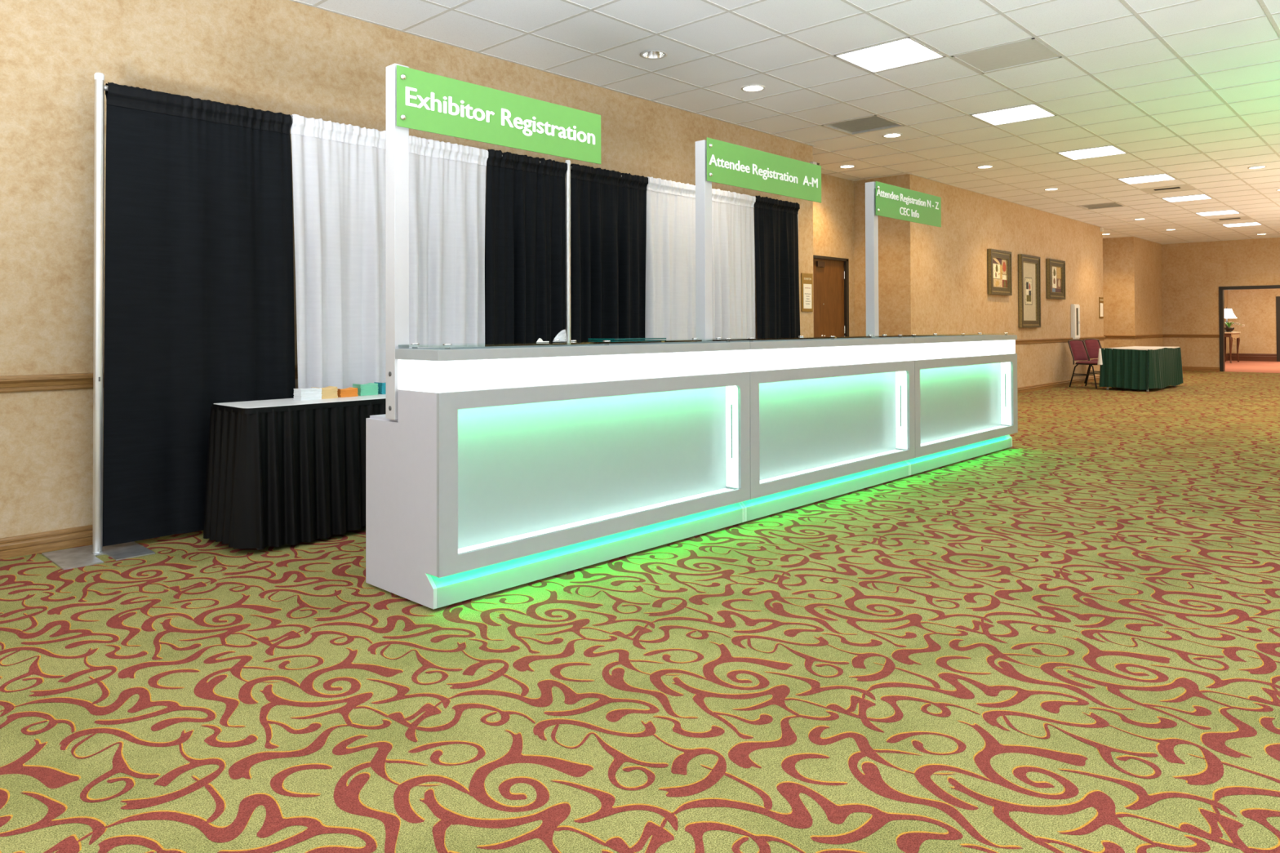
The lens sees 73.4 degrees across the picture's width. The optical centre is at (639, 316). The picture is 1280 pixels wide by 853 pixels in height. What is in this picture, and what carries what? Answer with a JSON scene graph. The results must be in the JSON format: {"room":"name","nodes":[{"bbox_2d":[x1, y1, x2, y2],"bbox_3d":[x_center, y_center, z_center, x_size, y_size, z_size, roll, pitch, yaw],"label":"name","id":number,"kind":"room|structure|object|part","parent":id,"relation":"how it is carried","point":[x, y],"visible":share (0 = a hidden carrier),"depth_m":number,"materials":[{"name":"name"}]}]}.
{"room":"convention center lobby","nodes":[
{"label":"convention center lobby","id":0,"kind":"room"},
{"bbox_2d":[0,0,813,538],"bbox_3d":[-2.374,-0.380,4.931,0.120,3.086,12.314,-1,-1,43],"label":"wall","id":1,"kind":"structure","parent":0,"point":[284,56],"depth_m":4.42,"materials":[{"name":"paint"}]},
{"bbox_2d":[0,524,93,559],"bbox_3d":[-2.225,1.122,5.573,0.853,0.097,13.470,-1,-1,43],"label":"baseboard","id":2,"kind":"structure","parent":1,"relation":"attached to","point":[63,539],"depth_m":4.22,"materials":[{"name":"brown wood"}]},
{"bbox_2d":[0,365,297,392],"bbox_3d":[-2.224,0.338,5.578,0.864,0.079,13.470,-1,-1,43],"label":"trim","id":3,"kind":"structure","parent":1,"relation":"attached to","point":[8,384],"depth_m":4.23,"materials":[{"name":"brown wood"}]},
{"bbox_2d":[800,272,813,311],"bbox_3d":[1.805,-0.262,9.264,0.015,0.414,0.217,-1,-1,43],"label":"wall plaque","id":4,"kind":"object","parent":1,"relation":"attached to","point":[806,279],"visible":1,"depth_m":9.25,"materials":[{"name":"brown metal"}]},
{"bbox_2d":[809,161,819,164],"bbox_3d":[1.914,-1.643,9.378,0.046,0.085,0.145,-1,-1,43],"label":"bracket","id":5,"kind":"object","parent":1,"relation":"attached to","point":[812,162],"visible":0.43,"depth_m":9.34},
{"bbox_2d":[0,370,1279,852],"bbox_3d":[6.868,1.156,7.121,12.200,0.001,28.200,-1,-1,43],"label":"floor","id":6,"kind":"structure","parent":0,"point":[1065,637],"depth_m":2.67,"materials":[{"name":"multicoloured carpet"}]},
{"bbox_2d":[41,72,155,569],"bbox_3d":[-2.637,-0.021,4.186,0.400,2.350,0.380,-1,-1,43],"label":"pole","id":7,"kind":"object","parent":6,"relation":"on","point":[84,556],"visible":0.98,"depth_m":4.18,"materials":[{"name":"metal"}]},
{"bbox_3d":[-2.633,1.151,4.172,0.400,0.006,0.380,-1,-1,43],"label":"plate","id":8,"kind":"part","parent":7,"relation":"part of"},
{"bbox_2d":[104,84,540,163],"bbox_3d":[-1.602,-1.127,5.332,0.026,0.041,3.034,-1,-1,43],"label":"rod","id":9,"kind":"object","parent":7,"relation":"attached to","point":[105,86],"visible":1,"depth_m":4.91,"materials":[{"name":"metal"}]},
{"bbox_2d":[102,82,295,546],"bbox_3d":[-2.303,-0.014,4.575,0.072,2.286,0.981,-1,-1,44],"label":"drape","id":10,"kind":"object","parent":9,"relation":"hanging from","point":[199,264],"visible":0.91,"depth_m":4.48,"materials":[{"name":"fabric"}]},
{"bbox_2d":[290,114,488,391],"bbox_3d":[-1.517,-0.012,5.390,0.108,2.295,1.371,-1,-1,44],"label":"drape","id":11,"kind":"object","parent":9,"relation":"hanging from","point":[340,188],"visible":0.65,"depth_m":5.25,"materials":[{"name":"fabric"}]},
{"bbox_2d":[203,394,386,550],"bbox_3d":[-1.440,0.805,4.961,0.536,0.710,1.948,-1,-1,42],"label":"table","id":12,"kind":"object","parent":6,"relation":"on","point":[280,473],"visible":0.46,"depth_m":4.32,"materials":[{"name":"black fabric"}]},
{"bbox_2d":[293,387,321,400],"bbox_3d":[-1.795,0.417,4.636,0.090,0.060,0.119,-1,-1,43],"label":"paper stack","id":13,"kind":"object","parent":12,"relation":"on","point":[310,393],"visible":1,"depth_m":4.60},
{"bbox_2d":[311,386,337,399],"bbox_3d":[-1.734,0.417,4.715,0.093,0.062,0.108,-1,-1,43],"label":"paper stack","id":14,"kind":"object","parent":12,"relation":"on","point":[330,392],"visible":0.65,"depth_m":4.69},
{"bbox_2d":[337,386,358,397],"bbox_3d":[-1.659,0.425,4.830,0.090,0.047,0.109,-1,-1,43],"label":"paper stack","id":15,"kind":"object","parent":12,"relation":"on","point":[348,392],"visible":0.82,"depth_m":4.80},
{"bbox_2d":[352,382,378,395],"bbox_3d":[-1.581,0.418,4.943,0.094,0.065,0.114,-1,-1,43],"label":"paper stack","id":16,"kind":"object","parent":12,"relation":"on","point":[370,388],"visible":0.9,"depth_m":4.91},
{"bbox_2d":[373,382,386,394],"bbox_3d":[-1.495,0.417,5.041,0.093,0.067,0.104,-1,-1,43],"label":"paper stack","id":17,"kind":"object","parent":12,"relation":"on","point":[382,386],"visible":0.42,"depth_m":4.99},
{"bbox_2d":[365,337,750,608],"bbox_3d":[-0.281,0.623,4.188,0.553,1.020,2.004,-1,-1,43],"label":"counter","id":18,"kind":"object","parent":6,"relation":"on","point":[501,466],"depth_m":3.75,"materials":[{"name":"white laminate"}]},
{"bbox_3d":[-0.966,0.712,3.474,0.533,0.832,0.018,-1,-1,43],"label":"panel","id":19,"kind":"part","parent":18,"relation":"part of","materials":[{"name":"white laminate"}]},
{"bbox_2d":[386,62,600,419],"bbox_3d":[-0.620,-0.305,3.927,0.104,1.456,1.152,-1,-1,43],"label":"sign post","id":20,"kind":"object","parent":18,"relation":"on","point":[416,100],"visible":1,"depth_m":3.60,"materials":[{"name":"silver metal"}]},
{"bbox_3d":[-1.002,-0.308,3.544,0.072,1.456,0.066,-1,-1,43],"label":"post","id":21,"kind":"part","parent":20,"relation":"part of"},
{"bbox_3d":[-0.593,-0.896,3.907,0.006,0.248,1.152,-1,-1,43],"label":"sign panel","id":22,"kind":"part","parent":20,"relation":"part of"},
{"bbox_2d":[536,337,549,342],"bbox_3d":[-0.436,0.105,3.851,0.012,0.018,0.066,-1,-1,43],"label":"paper scrap","id":23,"kind":"object","parent":18,"relation":"on","point":[540,340],"visible":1,"depth_m":3.83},
{"bbox_3d":[-0.300,0.304,4.212,0.012,0.244,1.964,-1,-1,43],"label":"panel","id":24,"kind":"part","parent":18,"relation":"part of","materials":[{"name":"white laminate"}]},
{"bbox_2d":[553,330,565,342],"bbox_3d":[-0.365,0.086,3.920,0.043,0.056,0.104,-1,-1,35],"label":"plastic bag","id":25,"kind":"object","parent":18,"relation":"on","point":[556,339],"visible":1,"depth_m":3.91,"materials":[{"name":"white"}]},
{"bbox_3d":[-0.204,0.122,4.122,0.316,0.008,1.976,-1,-1,43],"label":"glass","id":26,"kind":"part","parent":18,"relation":"part of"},
{"bbox_3d":[-0.195,0.155,4.111,0.313,0.042,2.004,-1,-1,43],"label":"rail","id":27,"kind":"part","parent":18,"relation":"part of","materials":[{"name":"grey laminate"}]},
{"bbox_3d":[-0.086,0.651,4.007,0.018,0.704,2.000,-1,-1,43],"label":"frame","id":28,"kind":"part","parent":18,"relation":"part of","materials":[{"name":"plastic"}]},
{"bbox_2d":[588,337,666,339],"bbox_3d":[-0.065,0.119,4.623,0.200,0.006,0.400,-1,-1,43],"label":"glass shelf","id":29,"kind":"object","parent":18,"relation":"on","point":[597,338],"visible":1,"depth_m":4.55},
{"bbox_3d":[0.394,0.724,4.916,0.533,0.832,0.018,-1,-1,43],"label":"panel","id":30,"kind":"part","parent":18,"relation":"part of","materials":[{"name":"plastic"}]},
{"bbox_2d":[564,160,571,341],"bbox_3d":[-0.527,-0.002,6.424,0.400,2.350,0.380,-1,-1,43],"label":"pole","id":31,"kind":"object","parent":6,"relation":"on","point":[567,180],"visible":0.51,"depth_m":6.42,"materials":[{"name":"metal"}]},
{"bbox_2d":[484,149,567,344],"bbox_3d":[-0.809,-0.009,6.150,0.095,2.302,0.738,-1,-1,43],"label":"drape","id":32,"kind":"object","parent":31,"relation":"attached to","point":[525,237],"visible":0.7,"depth_m":6.11,"materials":[{"name":"fabric"}]},
{"bbox_3d":[0.537,-1.125,7.601,0.026,0.044,3.117,-1,-1,43],"label":"rod","id":33,"kind":"object","parent":31,"relation":"attached to","visible":0},
{"bbox_2d":[570,163,648,342],"bbox_3d":[-0.237,-0.007,6.761,0.097,2.309,0.843,-1,-1,42],"label":"drape","id":34,"kind":"object","parent":33,"relation":"hanging from","point":[608,210],"visible":0.66,"depth_m":6.76,"materials":[{"name":"fabric"}]},
{"bbox_2d":[644,176,755,340],"bbox_3d":[0.574,-0.002,7.620,0.089,2.312,1.544,-1,-1,43],"label":"drape","id":35,"kind":"object","parent":33,"relation":"hanging from","point":[670,241],"visible":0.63,"depth_m":7.47,"materials":[{"name":"fabric"}]},
{"bbox_2d":[712,334,915,521],"bbox_3d":[1.095,0.635,5.647,0.553,1.020,2.002,-1,-1,43],"label":"reception counter","id":36,"kind":"object","parent":6,"relation":"on","point":[831,416],"depth_m":5.44,"materials":[{"name":"plastic"}]},
{"bbox_3d":[0.409,0.724,4.932,0.533,0.832,0.018,-1,-1,43],"label":"panel","id":37,"kind":"part","parent":36,"relation":"part of","materials":[{"name":"plastic"}]},
{"bbox_2d":[695,137,821,340],"bbox_3d":[0.783,-0.297,5.415,0.104,1.466,1.234,-1,-1,43],"label":"sign post","id":38,"kind":"object","parent":36,"relation":"on","point":[717,161],"visible":1,"depth_m":5.05,"materials":[{"name":"silver metal"}]},
{"bbox_3d":[0.372,-0.296,5.002,0.072,1.456,0.066,-1,-1,43],"label":"post","id":39,"kind":"part","parent":38,"relation":"part of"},
{"bbox_3d":[0.810,-0.905,5.395,0.006,0.251,1.234,-1,-1,43],"label":"sign panel","id":40,"kind":"part","parent":38,"relation":"part of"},
{"bbox_3d":[1.074,0.316,5.670,0.012,0.244,1.964,-1,-1,43],"label":"panel","id":41,"kind":"part","parent":36,"relation":"part of","materials":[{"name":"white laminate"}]},
{"bbox_3d":[1.171,0.135,5.580,0.316,0.008,1.976,-1,-1,43],"label":"glass","id":42,"kind":"part","parent":36,"relation":"part of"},
{"bbox_3d":[1.181,0.167,5.570,0.313,0.042,2.000,-1,-1,43],"label":"rail","id":43,"kind":"part","parent":36,"relation":"part of","materials":[{"name":"grey laminate"}]},
{"bbox_3d":[1.289,0.663,5.465,0.018,0.704,2.000,-1,-1,43],"label":"frame","id":44,"kind":"part","parent":36,"relation":"part of","materials":[{"name":"plastic"}]},
{"bbox_3d":[1.768,0.736,6.374,0.533,0.832,0.018,-1,-1,43],"label":"panel","id":45,"kind":"part","parent":36,"relation":"part of","materials":[{"name":"white laminate"}]},
{"bbox_2d":[876,332,1017,475],"bbox_3d":[2.476,0.647,7.112,0.553,1.020,2.022,-1,-1,43],"label":"reception counter","id":46,"kind":"object","parent":6,"relation":"on","point":[966,384],"depth_m":6.96,"materials":[{"name":"plastic"}]},
{"bbox_2d":[865,181,941,345],"bbox_3d":[2.120,-0.281,6.832,0.104,1.456,1.122,-1,-1,43],"label":"sign post","id":47,"kind":"object","parent":46,"relation":"on","point":[882,199],"visible":1,"depth_m":6.46,"materials":[{"name":"silver metal"}]},
{"bbox_3d":[1.747,-0.284,6.460,0.072,1.456,0.066,-1,-1,43],"label":"post","id":48,"kind":"part","parent":47,"relation":"part of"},
{"bbox_3d":[2.146,-0.882,6.812,0.006,0.253,1.122,-1,-1,43],"label":"sign panel","id":49,"kind":"part","parent":47,"relation":"part of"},
{"bbox_3d":[1.783,0.736,6.390,0.533,0.832,0.018,-1,-1,43],"label":"panel","id":50,"kind":"part","parent":46,"relation":"part of","materials":[{"name":"plastic"}]},
{"bbox_3d":[2.449,0.328,7.128,0.012,0.244,1.964,-1,-1,43],"label":"panel","id":51,"kind":"part","parent":46,"relation":"part of","materials":[{"name":"plastic"}]},
{"bbox_3d":[2.546,0.147,7.038,0.316,0.008,1.976,-1,-1,43],"label":"glass","id":52,"kind":"part","parent":46,"relation":"part of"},
{"bbox_3d":[2.562,0.179,7.035,0.313,0.042,2.018,-1,-1,43],"label":"rail","id":53,"kind":"part","parent":46,"relation":"part of","materials":[{"name":"grey laminate"}]},
{"bbox_3d":[2.670,0.675,6.930,0.018,0.704,2.020,-1,-1,43],"label":"frame","id":54,"kind":"part","parent":46,"relation":"part of","materials":[{"name":"plastic"}]},
{"bbox_2d":[1067,339,1113,388],"bbox_3d":[7.936,0.827,15.142,0.446,0.844,0.581,0,-1,-26],"label":"banquet chair","id":55,"kind":"object","parent":6,"relation":"on","point":[1077,348],"visible":0.84,"depth_m":15.28,"materials":[{"name":"fabric"}]},
{"bbox_3d":[7.663,0.641,15.247,0.030,0.415,0.141,0,-1,-18],"label":"frame","id":56,"kind":"part","parent":55,"relation":"part of","materials":[{"name":"brown metal"}]},
{"bbox_3d":[7.683,1.037,15.193,0.025,0.427,0.184,0,-1,-31],"label":"leg","id":57,"kind":"part","parent":55,"relation":"part of","materials":[{"name":"black metal"}]},
{"bbox_3d":[7.840,0.603,15.338,0.374,0.352,0.124,0,-1,-26],"label":"backrest","id":58,"kind":"part","parent":55,"relation":"part of","materials":[{"name":"fabric"}]},
{"bbox_3d":[7.960,0.830,15.093,0.390,0.020,0.380,0,-1,-26],"label":"seat frame","id":59,"kind":"part","parent":55,"relation":"part of","materials":[{"name":"black metal"}]},
{"bbox_3d":[8.021,0.642,15.422,0.030,0.415,0.141,0,-1,-34],"label":"frame","id":60,"kind":"part","parent":55,"relation":"part of","materials":[{"name":"brown metal"}]},
{"bbox_3d":[7.964,0.805,15.084,0.420,0.054,0.430,0,-1,-26],"label":"seat","id":61,"kind":"part","parent":55,"relation":"part of","materials":[{"name":"fabric"}]},
{"bbox_3d":[8.050,1.038,15.372,0.025,0.427,0.184,0,-1,-21],"label":"leg","id":62,"kind":"part","parent":55,"relation":"part of","materials":[{"name":"black metal"}]},
{"bbox_3d":[7.849,1.032,14.858,0.024,0.427,0.153,0,-1,-20],"label":"leg","id":63,"kind":"part","parent":55,"relation":"part of","materials":[{"name":"black metal"}]},
{"bbox_2d":[1083,338,1102,383],"bbox_3d":[8.669,0.835,16.035,0.446,0.844,0.581,0,-1,-23],"label":"banquet chair","id":64,"kind":"object","parent":6,"relation":"on","point":[1092,346],"visible":0.47,"depth_m":16.20,"materials":[{"name":"fabric"}]},
{"bbox_3d":[8.420,1.045,16.101,0.025,0.427,0.184,0,-1,-28],"label":"leg","id":65,"kind":"part","parent":64,"relation":"part of","materials":[{"name":"black metal"}]},
{"bbox_3d":[8.585,0.610,16.236,0.374,0.352,0.124,0,-1,-23],"label":"backrest","id":66,"kind":"part","parent":64,"relation":"part of","materials":[{"name":"fabric"}]},
{"bbox_2d":[1098,346,1183,391],"bbox_3d":[8.736,0.886,14.941,1.961,0.709,0.845,0,-1,-45],"label":"table","id":67,"kind":"object","parent":6,"relation":"on","point":[1132,367],"visible":0.99,"depth_m":14.34,"materials":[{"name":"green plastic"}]},
{"bbox_2d":[1097,348,1102,364],"bbox_3d":[7.761,0.673,14.476,0.059,0.279,0.059,0,-1,-3],"label":"plastic bag","id":68,"kind":"object","parent":67,"relation":"hanging from","point":[1100,356],"visible":1,"depth_m":14.46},
{"bbox_3d":[8.362,0.891,14.143,0.034,0.683,0.032,0,-1,-45],"label":"leg","id":69,"kind":"part","parent":67,"relation":"part of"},
{"bbox_3d":[1.615,0.018,8.761,0.400,2.350,0.380,-1,-1,43],"label":"pole","id":70,"kind":"object","parent":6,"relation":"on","visible":0},
{"bbox_2d":[753,195,799,337],"bbox_3d":[1.372,0.000,8.463,0.089,2.323,0.812,-1,-1,43],"label":"drape","id":71,"kind":"object","parent":70,"relation":"attached to","point":[775,220],"visible":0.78,"depth_m":8.46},
{"bbox_2d":[289,0,1279,244],"bbox_3d":[6.892,-2.018,7.194,12.796,0.221,28.700,-1,-1,43],"label":"ceiling","id":72,"kind":"structure","parent":0,"point":[1189,90],"depth_m":6.89,"materials":[{"name":"tile"}]},
{"bbox_2d":[640,49,666,59],"bbox_3d":[0.099,-1.945,6.209,0.196,0.105,0.196,-1,-1,43],"label":"recessed light","id":73,"kind":"object","parent":72,"relation":"in","point":[652,54],"visible":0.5,"depth_m":6.27,"materials":[{"name":"silver metal"}]},
{"bbox_2d":[741,84,764,92],"bbox_3d":[0.935,-1.938,7.096,0.196,0.105,0.196,-1,-1,43],"label":"recessed light","id":74,"kind":"object","parent":72,"relation":"in","point":[751,88],"visible":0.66,"depth_m":7.14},
{"bbox_2d":[839,164,855,168],"bbox_3d":[2.558,-1.903,10.594,0.196,0.105,0.196,-1,-1,43],"label":"recessed light","id":75,"kind":"object","parent":72,"relation":"in","point":[843,166],"visible":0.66,"depth_m":10.65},
{"bbox_2d":[821,115,903,134],"bbox_3d":[2.190,-1.892,8.426,0.582,0.032,0.582,-1,-1,43],"label":"ceiling vent","id":76,"kind":"object","parent":72,"relation":"in","point":[875,122],"visible":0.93,"depth_m":8.47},
{"bbox_2d":[834,36,945,72],"bbox_3d":[1.823,-1.918,6.259,0.582,0.036,0.582,-1,-1,43],"label":"recessed light","id":77,"kind":"object","parent":72,"relation":"in","point":[904,51],"visible":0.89,"depth_m":6.26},
{"bbox_2d":[882,133,902,137],"bbox_3d":[2.608,-1.923,8.870,0.196,0.105,0.196,-1,-1,43],"label":"recessed light","id":78,"kind":"object","parent":72,"relation":"in","point":[891,135],"visible":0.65,"depth_m":8.92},
{"bbox_2d":[977,164,993,168],"bbox_3d":[4.281,-1.908,10.644,0.196,0.105,0.196,-1,-1,43],"label":"recessed light","id":79,"kind":"object","parent":72,"relation":"in","point":[985,166],"visible":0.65,"depth_m":10.69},
{"bbox_2d":[951,37,1062,73],"bbox_3d":[2.684,-1.919,6.285,0.582,0.032,0.582,-1,-1,43],"label":"ceiling access panel","id":80,"kind":"object","parent":72,"relation":"attached to","point":[1030,51],"visible":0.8,"depth_m":6.28,"materials":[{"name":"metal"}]},
{"bbox_2d":[970,103,1056,125],"bbox_3d":[3.495,-1.903,8.033,0.582,0.036,0.582,-1,-1,43],"label":"recessed light","id":81,"kind":"object","parent":72,"relation":"in","point":[1029,112],"visible":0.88,"depth_m":8.04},
{"bbox_2d":[1044,187,1058,190],"bbox_3d":[5.954,-1.893,12.418,0.196,0.105,0.196,-1,-1,43],"label":"recessed light","id":82,"kind":"object","parent":72,"relation":"in","point":[1051,188],"visible":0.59,"depth_m":12.46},
{"bbox_2d":[1057,145,1127,159],"bbox_3d":[5.168,-1.889,9.807,0.582,0.036,0.582,-1,-1,43],"label":"recessed light","id":83,"kind":"object","parent":72,"relation":"in","point":[1111,149],"visible":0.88,"depth_m":9.84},
{"bbox_2d":[1076,202,1125,209],"bbox_3d":[7.627,-1.844,14.192,0.582,0.032,0.582,-1,-1,43],"label":"ceiling vent","id":84,"kind":"object","parent":72,"relation":"in","point":[1112,204],"visible":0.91,"depth_m":14.28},
{"bbox_2d":[1116,173,1176,184],"bbox_3d":[6.841,-1.874,11.582,0.582,0.036,0.582,-1,-1,43],"label":"recessed light","id":85,"kind":"object","parent":72,"relation":"in","point":[1161,177],"visible":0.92,"depth_m":11.62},
{"bbox_2d":[1142,184,1195,193],"bbox_3d":[7.678,-1.858,12.469,0.582,0.024,0.582,-1,-1,43],"label":"ceiling vent","id":86,"kind":"object","parent":72,"relation":"in","point":[1179,188],"visible":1,"depth_m":12.46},
{"bbox_2d":[1161,194,1212,202],"bbox_3d":[8.514,-1.859,13.356,0.582,0.036,0.582,-1,-1,43],"label":"recessed light","id":87,"kind":"object","parent":72,"relation":"in","point":[1201,196],"visible":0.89,"depth_m":13.37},
{"bbox_2d":[1195,209,1239,216],"bbox_3d":[10.187,-1.844,15.130,0.582,0.036,0.582,-1,-1,43],"label":"recessed light","id":88,"kind":"object","parent":72,"relation":"in","point":[1231,211],"visible":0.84,"depth_m":15.13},
{"bbox_2d":[1209,216,1250,222],"bbox_3d":[11.023,-1.829,16.017,0.582,0.024,0.582,-1,-1,43],"label":"ceiling vent","id":89,"kind":"object","parent":72,"relation":"in","point":[1242,217],"visible":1,"depth_m":16.04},
{"bbox_2d":[1222,222,1261,226],"bbox_3d":[11.860,-1.829,16.904,0.582,0.036,0.582,-1,-1,43],"label":"recessed light","id":90,"kind":"object","parent":72,"relation":"in","point":[1253,223],"visible":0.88,"depth_m":16.98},
{"bbox_2d":[1247,165,1266,168],"bbox_3d":[7.728,-1.919,10.746,0.196,0.105,0.196,-1,-1,43],"label":"recessed light","id":91,"kind":"object","parent":72,"relation":"in","point":[1256,166],"visible":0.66,"depth_m":10.78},
{"bbox_2d":[813,173,854,335],"bbox_3d":[2.277,-0.331,10.559,0.834,3.086,2.496,-1,-1,43],"label":"wall","id":92,"kind":"structure","parent":0,"point":[833,217],"depth_m":11.37,"materials":[{"name":"paint"}]},
{"bbox_2d":[813,257,844,336],"bbox_3d":[2.426,0.234,11.169,0.083,1.960,0.923,-1,-1,43],"label":"door","id":93,"kind":"structure","parent":92,"relation":"in","point":[828,275],"depth_m":11.22,"materials":[{"name":"brown wood"}]},
{"bbox_2d":[813,254,848,335],"bbox_3d":[2.420,0.219,11.173,0.088,2.000,1.040,-1,-1,43],"label":"trim","id":94,"kind":"structure","parent":92,"relation":"attached to","point":[846,260],"depth_m":11.49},
{"bbox_2d":[853,173,1162,387],"bbox_3d":[7.795,-0.282,16.355,0.950,3.086,13.510,-1,-1,43],"label":"wall","id":95,"kind":"structure","parent":0,"point":[932,279],"depth_m":13.44,"materials":[{"name":"paint"}]},
{"bbox_2d":[986,248,1012,295],"bbox_3d":[5.555,-0.680,13.247,0.062,0.685,0.831,-1,-1,43],"label":"framed picture","id":96,"kind":"object","parent":95,"relation":"attached to","point":[999,275],"visible":1,"depth_m":13.23,"materials":[{"name":"brown wood"}]},
{"bbox_2d":[992,257,1006,287],"bbox_3d":[5.549,-0.677,13.253,0.005,0.477,0.610,-1,-1,43],"label":"artwork","id":97,"kind":"object","parent":96,"relation":"attached to","point":[999,264],"depth_m":13.26},
{"bbox_2d":[1017,253,1040,327],"bbox_3d":[6.441,-0.415,14.182,0.062,1.190,0.871,-1,-1,43],"label":"framed picture","id":98,"kind":"object","parent":95,"relation":"attached to","point":[1028,266],"visible":1,"depth_m":14.18,"materials":[{"name":"paper"}]},
{"bbox_2d":[1025,277,1031,305],"bbox_3d":[6.421,-0.422,14.175,0.004,0.451,0.325,-1,-1,43],"label":"artwork","id":99,"kind":"object","parent":98,"relation":"attached to","point":[1028,280],"depth_m":14.17},
{"bbox_2d":[1045,258,1065,299],"bbox_3d":[7.339,-0.657,15.138,0.062,0.690,0.831,-1,-1,43],"label":"framed picture","id":100,"kind":"object","parent":95,"relation":"attached to","point":[1055,268],"visible":1,"depth_m":15.12,"materials":[{"name":"wood"}]},
{"bbox_2d":[1050,266,1061,292],"bbox_3d":[7.333,-0.657,15.145,0.004,0.470,0.610,-1,-1,43],"label":"artwork","id":101,"kind":"object","parent":100,"relation":"attached to","point":[1055,271],"depth_m":15.16},
{"bbox_2d":[1071,304,1079,339],"bbox_3d":[8.076,0.092,15.901,0.075,0.645,0.320,-1,-1,43],"label":"fire extinguisher cabinet","id":102,"kind":"object","parent":95,"relation":"attached to","point":[1075,308],"visible":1,"depth_m":15.80,"materials":[{"name":"white metal"}]},
{"bbox_3d":[8.093,0.091,15.885,0.012,0.605,0.300,-1,-1,43],"label":"door","id":103,"kind":"part","parent":102,"relation":"part of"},
{"bbox_3d":[8.092,0.091,15.886,0.003,0.505,0.120,-1,-1,43],"label":"pane","id":104,"kind":"part","parent":102,"relation":"part of","materials":[{"name":"clear glass"}]},
{"bbox_2d":[1098,297,1103,318],"bbox_3d":[9.236,-0.180,17.180,0.014,0.420,0.270,-1,-1,43],"label":"wall plaque","id":105,"kind":"object","parent":95,"relation":"attached to","point":[1100,299],"visible":1,"depth_m":17.16,"materials":[{"name":"brown metal"}]},
{"bbox_2d":[1015,333,1219,344],"bbox_3d":[7.913,0.426,16.208,13.745,0.079,1.761,0,-1,-42],"label":"trim","id":106,"kind":"structure","parent":95,"relation":"attached to","point":[1201,335],"depth_m":19.20,"materials":[{"name":"brown wood"}]},
{"bbox_2d":[1017,366,1219,393],"bbox_3d":[7.913,1.210,16.203,13.745,0.097,1.758,0,-1,-42],"label":"baseboard","id":107,"kind":"structure","parent":95,"relation":"attached to","point":[1064,383],"depth_m":15.57,"materials":[{"name":"brown wood"}]},
{"bbox_2d":[1161,237,1279,367],"bbox_3d":[16.915,-0.305,17.137,11.290,3.086,0.140,-1,-1,43],"label":"wall","id":108,"kind":"structure","parent":0,"point":[1193,273],"depth_m":20.36,"materials":[{"name":"paint"}]},
{"bbox_2d":[1218,284,1279,371],"bbox_3d":[14.421,0.279,19.483,2.100,1.990,0.180,-1,-1,43],"label":"trim","id":109,"kind":"structure","parent":108,"relation":"attached to","point":[1221,289],"depth_m":20.10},
{"bbox_2d":[1224,289,1228,353],"bbox_3d":[15.454,-0.031,23.666,0.120,2.700,7.360,-1,-1,43],"label":"wall","id":110,"kind":"structure","parent":0,"point":[1225,291],"depth_m":26.16,"materials":[{"name":"paper"}]},
{"bbox_2d":[1225,360,1279,373],"bbox_3d":[19.774,1.296,22.922,7.700,0.001,12.500,-1,-1,43],"label":"floor","id":111,"kind":"structure","parent":0,"point":[1241,366],"depth_m":22.27,"materials":[{"name":"pink carpet"}]},
{"bbox_2d":[1224,331,1240,363],"bbox_3d":[17.143,0.890,25.008,0.442,0.893,1.280,-1,-1,43],"label":"console table","id":112,"kind":"object","parent":111,"relation":"on","point":[1235,335],"visible":0.63,"depth_m":24.83,"materials":[{"name":"wood"}]},
{"bbox_3d":[17.414,0.943,25.547,0.096,0.798,0.102,-1,-1,43],"label":"leg","id":113,"kind":"part","parent":112,"relation":"part of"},
{"bbox_2d":[1224,327,1234,332],"bbox_3d":[16.851,0.374,24.544,0.260,0.130,0.260,-1,-1,43],"label":"bowl","id":114,"kind":"object","parent":112,"relation":"on","point":[1228,329],"depth_m":24.46,"materials":[{"name":"ceramic"}]},
{"bbox_2d":[1224,306,1236,332],"bbox_3d":[17.058,0.083,24.943,0.500,0.720,0.500,-1,-1,43],"label":"table lamp","id":115,"kind":"object","parent":112,"relation":"on","point":[1228,313],"visible":0.7,"depth_m":24.81,"materials":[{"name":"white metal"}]},
{"bbox_3d":[17.057,-0.092,24.945,0.500,0.270,0.500,-1,-1,43],"label":"lamp shade","id":116,"kind":"part","parent":115,"relation":"part of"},
{"bbox_3d":[16.858,0.933,24.480,0.096,0.798,0.102,-1,-1,43],"label":"leg","id":117,"kind":"part","parent":112,"relation":"part of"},
{"bbox_2d":[1224,321,1244,332],"bbox_3d":[16.893,0.287,24.473,0.308,0.303,0.543,0,-1,-34],"label":"potted plant","id":118,"kind":"object","parent":112,"relation":"on","point":[1228,329],"visible":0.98,"depth_m":24.48,"materials":[{"name":"green plant"}]},
{"bbox_3d":[17.652,0.940,25.322,0.096,0.798,0.102,-1,-1,43],"label":"leg","id":119,"kind":"part","parent":112,"relation":"part of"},
{"bbox_2d":[1227,288,1279,354],"bbox_3d":[20.723,-0.048,23.839,7.550,2.700,0.120,-1,-1,43],"label":"wall","id":120,"kind":"structure","parent":0,"point":[1255,308],"depth_m":25.85,"materials":[{"name":"paint"}]},
{"bbox_2d":[1226,353,1276,361],"bbox_3d":[15.938,1.200,23.199,1.200,0.223,7.360,-1,-1,43],"label":"baseboard","id":121,"kind":"structure","parent":120,"relation":"attached to","point":[1242,357],"depth_m":25.85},
{"bbox_2d":[1275,296,1279,361],"bbox_3d":[19.607,0.353,24.887,1.840,1.930,0.160,-1,-1,43],"label":"trim","id":122,"kind":"structure","parent":120,"relation":"attached to","point":[1277,298],"depth_m":25.43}
]}

